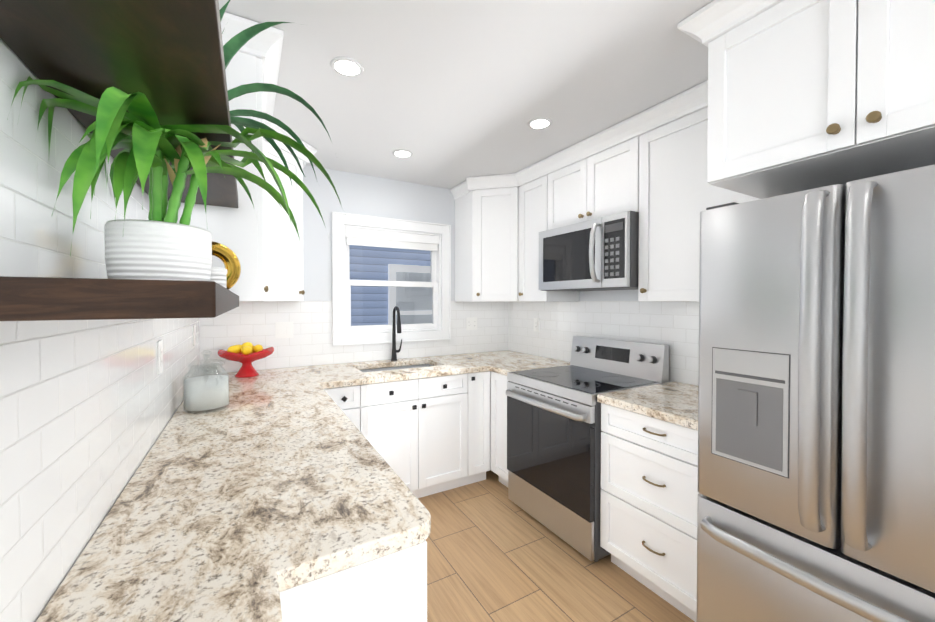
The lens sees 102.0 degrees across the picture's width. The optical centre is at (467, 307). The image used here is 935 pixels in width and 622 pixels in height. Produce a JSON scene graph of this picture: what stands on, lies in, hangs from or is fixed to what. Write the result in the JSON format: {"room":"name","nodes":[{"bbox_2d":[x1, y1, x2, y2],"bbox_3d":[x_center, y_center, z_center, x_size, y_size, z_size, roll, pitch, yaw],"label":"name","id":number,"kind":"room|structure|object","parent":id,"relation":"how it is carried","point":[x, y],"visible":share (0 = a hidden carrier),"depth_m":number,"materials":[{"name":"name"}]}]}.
{"room":"kitchen","nodes":[
{"label":"kitchen","id":0,"kind":"room"},
{"bbox_2d":[0,38,203,621],"bbox_3d":[-0.625,0.187,0.389,0.120,2.450,5.140,0,1,-30],"label":"wall","id":1,"kind":"structure","parent":0,"point":[88,408],"depth_m":0.66,"materials":[{"name":"tile"}]},
{"bbox_2d":[0,0,237,207],"bbox_3d":[-0.636,-0.384,0.778,0.255,0.040,1.358,0,1,-30],"label":"shelf","id":2,"kind":"object","parent":1,"relation":"attached to","point":[166,57],"visible":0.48,"depth_m":0.54,"materials":[{"name":"brown wood"}]},
{"bbox_2d":[219,0,331,188],"bbox_3d":[-0.711,-0.663,1.202,0.522,0.506,0.468,0,1,-30],"label":"plant","id":3,"kind":"object","parent":2,"relation":"on","point":[232,46],"visible":0.29,"depth_m":1.16,"materials":[{"name":"green plant"}]},
{"bbox_2d":[0,276,238,320],"bbox_3d":[-0.681,-0.015,0.861,0.255,0.040,1.178,0,1,-30],"label":"shelf","id":4,"kind":"object","parent":1,"relation":"attached to","point":[35,298],"visible":1,"depth_m":0.37,"materials":[{"name":"brown wood"}]},
{"bbox_2d":[7,76,345,280],"bbox_3d":[-0.515,-0.215,0.810,0.486,0.360,0.605,0,1,-30],"label":"bamboo plant","id":5,"kind":"object","parent":4,"relation":"on","point":[161,243],"visible":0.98,"depth_m":0.70,"materials":[{"name":"green plant"}]},
{"bbox_2d":[210,267,226,288],"bbox_3d":[-0.668,-0.071,0.979,0.080,0.068,0.080,0,1,-30],"label":"decorative jar","id":6,"kind":"object","parent":4,"relation":"on","point":[218,275],"visible":0.29,"depth_m":0.97,"materials":[{"name":"white ceramic"}]},
{"bbox_2d":[212,241,240,289],"bbox_3d":[-0.803,-0.123,1.183,0.166,0.166,0.043,-1,1,-40],"label":"ring","id":7,"kind":"object","parent":4,"relation":"on","point":[227,256],"visible":0.27,"depth_m":1.20,"materials":[{"name":"gold metal"}]},
{"bbox_2d":[157,340,162,374],"bbox_3d":[-1.133,0.183,1.398,0.007,0.120,0.075,0,1,-30],"label":"electrical outlet","id":8,"kind":"object","parent":1,"relation":"attached to","point":[159,356],"visible":1,"depth_m":1.38,"materials":[{"name":"white plastic"}]},
{"bbox_2d":[193,325,195,345],"bbox_3d":[-1.643,0.170,2.281,0.007,0.120,0.075,0,1,-30],"label":"electrical outlet","id":9,"kind":"object","parent":1,"relation":"attached to","point":[194,335],"visible":1,"depth_m":2.26,"materials":[{"name":"white plastic"}]},
{"bbox_2d":[167,16,282,301],"bbox_3d":[-1.135,-0.541,1.775,0.389,1.028,0.867,0,1,-30],"label":"upper cabinet","id":10,"kind":"object","parent":1,"relation":"attached to","point":[262,241],"depth_m":1.45,"materials":[{"name":"white wood"}]},
{"bbox_2d":[283,130,314,301],"bbox_3d":[-1.365,-0.550,2.393,0.608,1.028,0.668,0,1,-30],"label":"upper cabinet","id":11,"kind":"object","parent":1,"relation":"attached to","point":[293,286],"depth_m":2.46,"materials":[{"name":"white wood"}]},
{"bbox_2d":[204,165,507,372],"bbox_3d":[-0.724,0.147,3.230,2.490,2.450,0.120,0,1,-30],"label":"wall","id":12,"kind":"structure","parent":0,"point":[310,344],"depth_m":2.95,"materials":[{"name":"paint"}]},
{"bbox_2d":[332,212,450,345],"bbox_3d":[-0.634,-0.224,3.258,1.034,1.044,0.143,0,1,-30],"label":"window","id":13,"kind":"structure","parent":12,"relation":"in","point":[344,332],"depth_m":3.19,"materials":[{"name":"white wood"}]},
{"bbox_2d":[346,227,438,250],"bbox_3d":[-0.619,-0.571,3.228,0.820,0.135,0.028,0,1,-30],"label":"window blind","id":14,"kind":"object","parent":13,"relation":"attached to","point":[371,238],"visible":0.98,"depth_m":3.20,"materials":[{"name":"white plastic"}]},
{"bbox_2d":[466,317,476,329],"bbox_3d":[0.040,0.157,3.597,0.120,0.120,0.007,0,1,-30],"label":"electrical outlet","id":15,"kind":"object","parent":12,"relation":"attached to","point":[471,323],"visible":1,"depth_m":3.59,"materials":[{"name":"white plastic"}]},
{"bbox_2d":[218,0,713,190],"bbox_3d":[0.531,-1.077,1.039,2.850,0.060,5.200,0,1,-30],"label":"ceiling","id":16,"kind":"structure","parent":0,"point":[449,94],"depth_m":1.73,"materials":[{"name":"white paint"}]},
{"bbox_2d":[330,57,363,76],"bbox_3d":[-0.528,-1.052,1.663,0.140,0.005,0.140,0,1,-30],"label":"recessed light","id":17,"kind":"object","parent":16,"relation":"in","point":[346,67],"visible":1,"depth_m":1.66,"materials":[{"name":"white plastic"}]},
{"bbox_2d":[392,149,412,157],"bbox_3d":[-0.452,-1.065,2.631,0.140,0.005,0.140,0,1,-30],"label":"recessed light","id":18,"kind":"object","parent":16,"relation":"in","point":[400,153],"visible":1,"depth_m":2.62,"materials":[{"name":"white plastic"}]},
{"bbox_2d":[528,117,551,128],"bbox_3d":[0.417,-1.059,2.186,0.140,0.005,0.140,0,1,-30],"label":"recessed light","id":19,"kind":"object","parent":16,"relation":"in","point":[540,123],"visible":1,"depth_m":2.18,"materials":[{"name":"white"}]},
{"bbox_2d":[418,470,694,621],"bbox_3d":[0.531,1.432,1.074,2.850,0.060,5.200,0,1,-30],"label":"floor","id":20,"kind":"structure","parent":0,"point":[495,553],"depth_m":1.98,"materials":[{"name":"wood"}]},
{"bbox_2d":[324,384,371,444],"bbox_3d":[-0.953,0.935,2.658,0.355,0.888,0.658,0,1,-30],"label":"base cabinet","id":21,"kind":"object","parent":20,"relation":"on","point":[355,401],"depth_m":2.42,"materials":[{"name":"white wood"}]},
{"bbox_2d":[280,540,426,621],"bbox_3d":[-0.483,0.960,0.901,0.624,0.888,0.500,0,1,-30],"label":"base cabinet","id":22,"kind":"object","parent":20,"relation":"on","point":[392,587],"visible":0.15,"depth_m":0.76,"materials":[{"name":"white wood"}]},
{"bbox_2d":[36,372,430,621],"bbox_3d":[-0.531,0.493,1.013,0.660,0.040,3.918,0,1,-30],"label":"countertop","id":23,"kind":"structure","parent":22,"relation":"on","point":[257,495],"depth_m":0.86,"materials":[{"name":"stone"}]},
{"bbox_2d":[191,354,219,377],"bbox_3d":[-1.327,0.349,1.926,0.132,0.221,0.132,0,1,-30],"label":"jar","id":24,"kind":"object","parent":23,"relation":"on","point":[206,369],"visible":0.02,"depth_m":1.92,"materials":[{"name":"clear glass"}]},
{"bbox_2d":[183,350,229,413],"bbox_3d":[-1.189,0.329,1.728,0.176,0.266,0.176,0,1,-30],"label":"jar","id":25,"kind":"object","parent":23,"relation":"on","point":[205,392],"visible":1,"depth_m":1.67,"materials":[{"name":"clear glass"}]},
{"bbox_2d":[218,347,273,377],"bbox_3d":[-1.453,0.362,2.495,0.320,0.178,0.320,0,1,-30],"label":"fruit bowl","id":26,"kind":"object","parent":23,"relation":"on","point":[246,369],"visible":0.88,"depth_m":2.44,"materials":[{"name":"red ceramic"}]},
{"bbox_2d":[227,342,262,354],"bbox_3d":[-1.455,0.270,2.484,0.202,0.080,0.180,0,1,-30],"label":"lemons","id":27,"kind":"object","parent":26,"relation":"in","point":[246,348],"visible":0.88,"depth_m":2.44,"materials":[{"name":"yellow food"}]},
{"bbox_2d":[372,374,459,497],"bbox_3d":[-0.506,0.932,2.916,0.917,0.888,0.658,0,1,-30],"label":"base cabinet","id":28,"kind":"object","parent":20,"relation":"on","point":[424,437],"depth_m":2.64,"materials":[{"name":"white wood"}]},
{"bbox_2d":[460,371,487,486],"bbox_3d":[-0.076,0.929,3.129,0.280,0.888,0.719,0,1,-30],"label":"base cabinet","id":29,"kind":"object","parent":20,"relation":"on","point":[473,386],"depth_m":2.86,"materials":[{"name":"white wood"}]},
{"bbox_2d":[252,350,545,387],"bbox_3d":[-0.378,0.465,2.965,2.217,0.040,0.689,0,1,-30],"label":"countertop","id":30,"kind":"structure","parent":29,"relation":"on","point":[343,374],"depth_m":2.73,"materials":[{"name":"stone"}]},
{"bbox_2d":[391,306,401,360],"bbox_3d":[-0.563,0.217,3.102,0.094,0.451,0.169,0,1,-30],"label":"faucet","id":31,"kind":"object","parent":30,"relation":"on","point":[394,354],"visible":1,"depth_m":3.13,"materials":[{"name":"black metal"}]},
{"bbox_2d":[360,364,433,371],"bbox_3d":[-0.526,0.590,2.923,0.690,0.204,0.380,0,1,-30],"label":"sink","id":32,"kind":"object","parent":30,"relation":"in","point":[394,368],"visible":0.02,"depth_m":3.08,"materials":[{"name":"silver metal"}]},
{"bbox_2d":[488,358,569,375],"bbox_3d":[0.529,0.466,2.932,0.679,0.040,0.237,0,1,-30],"label":"countertop","id":33,"kind":"structure","parent":29,"relation":"on","point":[502,368],"depth_m":2.95,"materials":[{"name":"stone"}]},
{"bbox_2d":[488,371,507,486],"bbox_3d":[0.497,0.931,2.962,0.709,0.888,0.305,0,1,-30],"label":"base cabinet","id":34,"kind":"object","parent":20,"relation":"on","point":[497,383],"depth_m":2.86,"materials":[{"name":"white wood"}]},
{"bbox_2d":[505,336,668,561],"bbox_3d":[0.730,0.806,2.474,0.737,1.152,0.752,0,1,-30],"label":"range","id":35,"kind":"object","parent":20,"relation":"on","point":[554,431],"visible":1,"depth_m":2.30,"materials":[{"name":"silver metal"}]},
{"bbox_2d":[600,403,698,621],"bbox_3d":[1.127,0.946,1.905,0.677,0.889,0.615,0,1,-30],"label":"base cabinet","id":36,"kind":"object","parent":20,"relation":"on","point":[649,502],"visible":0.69,"depth_m":1.76,"materials":[{"name":"white wood"}]},
{"bbox_2d":[597,381,698,429],"bbox_3d":[1.127,0.480,1.901,0.674,0.040,0.615,0,1,-30],"label":"countertop","id":37,"kind":"structure","parent":36,"relation":"on","point":[674,402],"depth_m":1.87,"materials":[{"name":"stone"}]},
{"bbox_2d":[696,164,934,621],"bbox_3d":[1.341,0.524,1.221,0.928,1.753,0.751,0,1,-30],"label":"fridge","id":38,"kind":"object","parent":20,"relation":"on","point":[816,445],"visible":1,"depth_m":1.03,"materials":[{"name":"silver metal"}]},
{"bbox_2d":[508,290,698,385],"bbox_3d":[1.687,0.168,1.724,0.120,2.450,5.140,0,1,-30],"label":"wall","id":39,"kind":"structure","parent":0,"point":[610,314],"depth_m":2.73,"materials":[{"name":"tile"}]},
{"bbox_2d":[454,172,517,301],"bbox_3d":[0.313,-0.564,3.361,0.608,1.028,0.670,0,1,-30],"label":"upper cabinet","id":40,"kind":"object","parent":39,"relation":"attached to","point":[486,217],"depth_m":3.18,"materials":[{"name":"white wood"}]},
{"bbox_2d":[534,318,539,331],"bbox_3d":[0.625,0.159,3.435,0.007,0.120,0.075,0,1,-30],"label":"electrical outlet","id":41,"kind":"object","parent":39,"relation":"attached to","point":[536,324],"visible":1,"depth_m":3.43,"materials":[{"name":"white plastic"}]},
{"bbox_2d":[518,160,578,301],"bbox_3d":[0.615,-0.559,3.057,0.389,1.028,0.396,0,1,-30],"label":"upper cabinet","id":42,"kind":"object","parent":39,"relation":"attached to","point":[532,179],"depth_m":2.97,"materials":[{"name":"white wood"}]},
{"bbox_2d":[546,116,637,229],"bbox_3d":[0.927,-0.808,2.565,0.338,0.516,0.758,0,1,-30],"label":"upper cabinet","id":43,"kind":"object","parent":39,"relation":"attached to","point":[597,178],"depth_m":2.42,"materials":[{"name":"white wood"}]},
{"bbox_2d":[539,211,638,290],"bbox_3d":[0.859,-0.334,2.532,0.490,0.430,0.754,0,1,-30],"label":"microwave","id":44,"kind":"object","parent":43,"relation":"attached to","point":[600,254],"visible":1,"depth_m":2.31,"materials":[{"name":"silver metal"}]},
{"bbox_2d":[638,84,759,300],"bbox_3d":[1.271,-0.544,1.973,0.338,1.028,0.613,0,1,-30],"label":"upper cabinet","id":45,"kind":"object","parent":39,"relation":"attached to","point":[654,174],"depth_m":1.98,"materials":[{"name":"white wood"}]},
{"bbox_2d":[677,0,934,198],"bbox_3d":[1.371,-0.749,1.256,0.878,0.597,0.857,0,1,-30],"label":"upper cabinet","id":46,"kind":"object","parent":39,"relation":"attached to","point":[803,95],"visible":1,"depth_m":1.15,"materials":[{"name":"white wood"}]},
{"label":"outside","id":47,"kind":"structure","parent":0,"visible":0},
{"bbox_2d":[349,245,431,325],"bbox_3d":[-1.814,-0.661,5.557,11.000,8.000,0.140,0,1,-30],"label":"window glass","id":48,"kind":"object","parent":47,"point":[410,302],"depth_m":5.85,"materials":[{"name":"blue"}]}
]}

